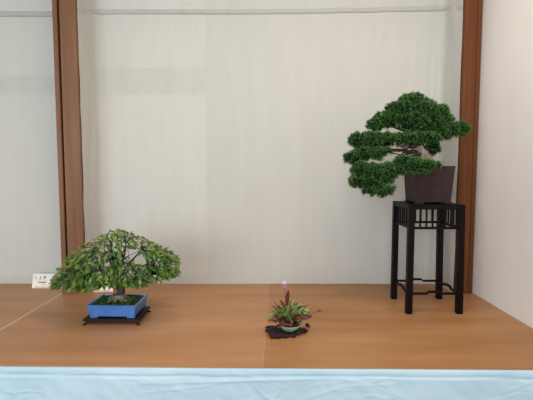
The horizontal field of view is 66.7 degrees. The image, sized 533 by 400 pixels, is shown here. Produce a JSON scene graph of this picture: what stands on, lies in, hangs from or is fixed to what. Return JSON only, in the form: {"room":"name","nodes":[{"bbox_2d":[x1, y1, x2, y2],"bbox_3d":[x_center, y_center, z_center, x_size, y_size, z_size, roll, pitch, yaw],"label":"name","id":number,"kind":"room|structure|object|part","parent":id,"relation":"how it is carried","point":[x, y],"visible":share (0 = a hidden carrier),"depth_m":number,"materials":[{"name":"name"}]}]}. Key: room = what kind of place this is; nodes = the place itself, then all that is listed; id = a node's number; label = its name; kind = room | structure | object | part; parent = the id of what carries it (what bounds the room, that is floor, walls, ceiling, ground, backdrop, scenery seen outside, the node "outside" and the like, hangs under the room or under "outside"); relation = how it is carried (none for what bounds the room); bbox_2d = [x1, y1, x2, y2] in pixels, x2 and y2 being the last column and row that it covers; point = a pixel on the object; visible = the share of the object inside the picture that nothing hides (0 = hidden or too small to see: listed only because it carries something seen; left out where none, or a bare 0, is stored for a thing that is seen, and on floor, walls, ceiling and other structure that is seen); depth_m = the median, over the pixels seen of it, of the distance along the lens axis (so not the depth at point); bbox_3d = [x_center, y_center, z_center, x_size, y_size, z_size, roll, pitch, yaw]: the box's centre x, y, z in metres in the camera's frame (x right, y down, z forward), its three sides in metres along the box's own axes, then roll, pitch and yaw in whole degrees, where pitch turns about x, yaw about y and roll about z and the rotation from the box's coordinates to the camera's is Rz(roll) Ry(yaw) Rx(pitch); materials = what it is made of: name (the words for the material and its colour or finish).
{"room":"bonsai exhibition","nodes":[
{"label":"bonsai exhibition","id":0,"kind":"room"},
{"bbox_2d":[472,0,532,328],"bbox_3d":[1.038,0.017,0.327,0.043,2.620,3.850,0,4,0],"label":"wall","id":1,"kind":"structure","parent":0,"point":[503,226],"depth_m":1.72,"materials":[{"name":"white paint"}]},
{"bbox_2d":[453,0,482,292],"bbox_3d":[0.968,-0.479,1.995,0.088,1.870,0.152,0,4,0],"label":"wooden post","id":2,"kind":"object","parent":1,"relation":"attached to","point":[472,9],"depth_m":1.93,"materials":[{"name":"brown wood"}]},
{"bbox_3d":[-1.270,1.395,-0.226,4.660,0.050,5.350,0,4,0],"label":"floor","id":3,"kind":"structure","parent":0,"visible":0},
{"bbox_3d":[-0.644,0.852,1.801,3.312,0.742,1.000,0,4,0],"label":"trim","id":4,"kind":"structure","parent":3,"relation":"on","visible":0},
{"bbox_2d":[0,284,62,328],"bbox_3d":[-1.605,0.478,1.767,1.190,0.006,1.009,0,4,0],"label":"plywood sheet","id":5,"kind":"object","parent":4,"relation":"on","point":[16,300],"visible":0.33,"depth_m":1.90,"materials":[{"name":"brown wood"}]},
{"bbox_2d":[0,0,61,283],"bbox_3d":[-1.602,-0.451,2.093,1.196,1.799,0.013,0,4,0],"label":"wall panel","id":6,"kind":"object","parent":5,"relation":"on","point":[30,239],"visible":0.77,"depth_m":2.11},
{"bbox_2d":[32,274,61,287],"bbox_3d":[-1.130,0.417,2.099,0.156,0.068,0.052,0,4,0],"label":"name card","id":7,"kind":"object","parent":5,"relation":"on","point":[39,280],"visible":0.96,"depth_m":2.09,"materials":[{"name":"white paper"}]},
{"bbox_2d":[0,292,62,329],"bbox_3d":[-1.006,0.487,1.637,0.006,0.006,0.744,0,4,0],"label":"strip","id":8,"kind":"object","parent":4,"relation":"on","point":[62,292],"visible":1,"depth_m":1.71,"materials":[{"name":"beige wood"}]},
{"bbox_2d":[0,284,268,367],"bbox_3d":[-0.494,0.478,1.758,1.020,0.006,1.027,0,4,0],"label":"plywood sheet","id":9,"kind":"object","parent":4,"relation":"on","point":[186,325],"visible":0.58,"depth_m":1.51,"materials":[{"name":"brown wood"}]},
{"bbox_2d":[52,0,68,292],"bbox_3d":[-0.992,-0.479,1.997,0.022,1.870,0.148,0,4,0],"label":"trim","id":10,"kind":"structure","parent":9,"relation":"on","point":[55,9],"depth_m":1.94,"materials":[{"name":"brown wood"}]},
{"bbox_2d":[59,0,85,292],"bbox_3d":[-0.930,-0.479,1.997,0.081,1.870,0.148,0,4,0],"label":"wooden post","id":11,"kind":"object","parent":9,"relation":"on","point":[72,130],"depth_m":1.93,"materials":[{"name":"brown wood"}]},
{"bbox_2d":[95,279,112,291],"bbox_3d":[-0.814,0.426,2.034,0.097,0.058,0.052,0,4,0],"label":"name card","id":12,"kind":"object","parent":9,"relation":"on","point":[101,288],"visible":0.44,"depth_m":2.02,"materials":[{"name":"white paper"}]},
{"bbox_2d":[82,306,150,325],"bbox_3d":[-0.606,0.471,1.655,0.227,0.024,0.165,0,4,0],"label":"display stand","id":13,"kind":"object","parent":9,"relation":"on","point":[100,319],"visible":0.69,"depth_m":1.58,"materials":[{"name":"black wood"}]},
{"bbox_2d":[49,228,180,317],"bbox_3d":[-0.621,0.284,1.634,0.595,0.350,0.367,0,4,0],"label":"bonsai","id":14,"kind":"object","parent":13,"relation":"on","point":[118,304],"visible":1,"depth_m":1.54,"materials":[{"name":"green plant"}]},
{"bbox_2d":[86,294,147,317],"bbox_3d":[-0.605,0.433,1.659,0.201,0.051,0.163,0,4,0],"label":"pot","id":15,"kind":"object","parent":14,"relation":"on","point":[128,306],"depth_m":1.60,"materials":[{"name":"blue ceramic"}]},
{"bbox_2d":[77,0,462,291],"bbox_3d":[0.017,-0.445,2.013,1.810,1.799,0.163,0,4,0],"label":"wall panel","id":16,"kind":"object","parent":9,"relation":"on","point":[215,133],"visible":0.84,"depth_m":2.09,"materials":[{"name":"white fabric"}]},
{"bbox_2d":[0,366,532,399],"bbox_3d":[-0.593,0.887,1.272,3.216,0.740,0.044,0,4,1],"label":"table skirt","id":17,"kind":"object","parent":4,"relation":"hanging from","point":[16,382],"visible":1,"depth_m":1.24,"materials":[{"name":"blue fabric"}]},
{"bbox_2d":[263,284,532,369],"bbox_3d":[0.502,0.479,1.752,1.027,0.006,1.040,0,4,0],"label":"plywood sheet","id":18,"kind":"object","parent":4,"relation":"on","point":[357,326],"visible":0.81,"depth_m":1.51,"materials":[{"name":"brown wood"}]},
{"bbox_2d":[265,324,307,338],"bbox_3d":[0.074,0.486,1.501,0.162,0.016,0.115,0,4,0],"label":"wood slab","id":19,"kind":"object","parent":18,"relation":"on","point":[274,332],"visible":0.79,"depth_m":1.48,"materials":[{"name":"brown wood"}]},
{"bbox_2d":[267,281,320,331],"bbox_3d":[0.102,0.387,1.481,0.207,0.186,0.112,0,4,0],"label":"plant","id":20,"kind":"object","parent":19,"relation":"on","point":[289,320],"visible":1,"depth_m":1.47,"materials":[{"name":"green plant"}]},
{"bbox_3d":[0.086,0.467,1.490,0.081,0.025,0.081,0,4,0],"label":"dish","id":21,"kind":"part","parent":20,"relation":"part of","materials":[{"name":"green ceramic"}]},
{"bbox_2d":[390,201,465,313],"bbox_3d":[0.706,0.242,1.794,0.238,0.461,0.225,0,4,0],"label":"plant stand","id":22,"kind":"object","parent":18,"relation":"on","point":[408,216],"visible":0.99,"depth_m":1.70,"materials":[{"name":"black wood"}]},
{"bbox_3d":[0.600,0.244,1.895,0.026,0.442,0.026,0,4,0],"label":"leg","id":23,"kind":"part","parent":22,"relation":"part of","materials":[{"name":"black wood"}]},
{"bbox_3d":[0.602,0.110,1.785,0.012,0.010,0.178,0,4,0],"label":"apron rail","id":24,"kind":"part","parent":22,"relation":"part of","materials":[{"name":"black wood"}]},
{"bbox_2d":[343,91,472,203],"bbox_3d":[0.613,-0.225,1.694,0.585,0.485,0.263,-1,4,-15],"label":"bonsai","id":25,"kind":"object","parent":22,"relation":"on","point":[429,122],"visible":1,"depth_m":1.69,"materials":[{"name":"green plant"}]},
{"bbox_2d":[404,166,455,203],"bbox_3d":[0.703,-0.067,1.765,0.167,0.160,0.161,0,4,0],"label":"pot","id":26,"kind":"object","parent":25,"relation":"on","point":[436,186],"depth_m":1.69,"materials":[{"name":"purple ceramic"}]},
{"bbox_3d":[0.600,0.259,1.696,0.026,0.442,0.026,0,4,0],"label":"leg","id":27,"kind":"part","parent":22,"relation":"part of","materials":[{"name":"black wood"}]},
{"bbox_3d":[0.704,0.103,1.883,0.185,0.010,0.012,0,4,0],"label":"apron rail","id":28,"kind":"part","parent":22,"relation":"part of","materials":[{"name":"black wood"}]},
{"bbox_3d":[0.704,0.117,1.687,0.185,0.010,0.012,0,4,0],"label":"apron rail","id":29,"kind":"part","parent":22,"relation":"part of","materials":[{"name":"black wood"}]},
{"bbox_3d":[0.810,0.244,1.895,0.030,0.442,0.026,0,4,0],"label":"leg","id":30,"kind":"part","parent":22,"relation":"part of","materials":[{"name":"black wood"}]},
{"bbox_3d":[0.810,0.259,1.696,0.030,0.442,0.026,0,4,0],"label":"leg","id":31,"kind":"part","parent":22,"relation":"part of","materials":[{"name":"black wood"}]}
]}

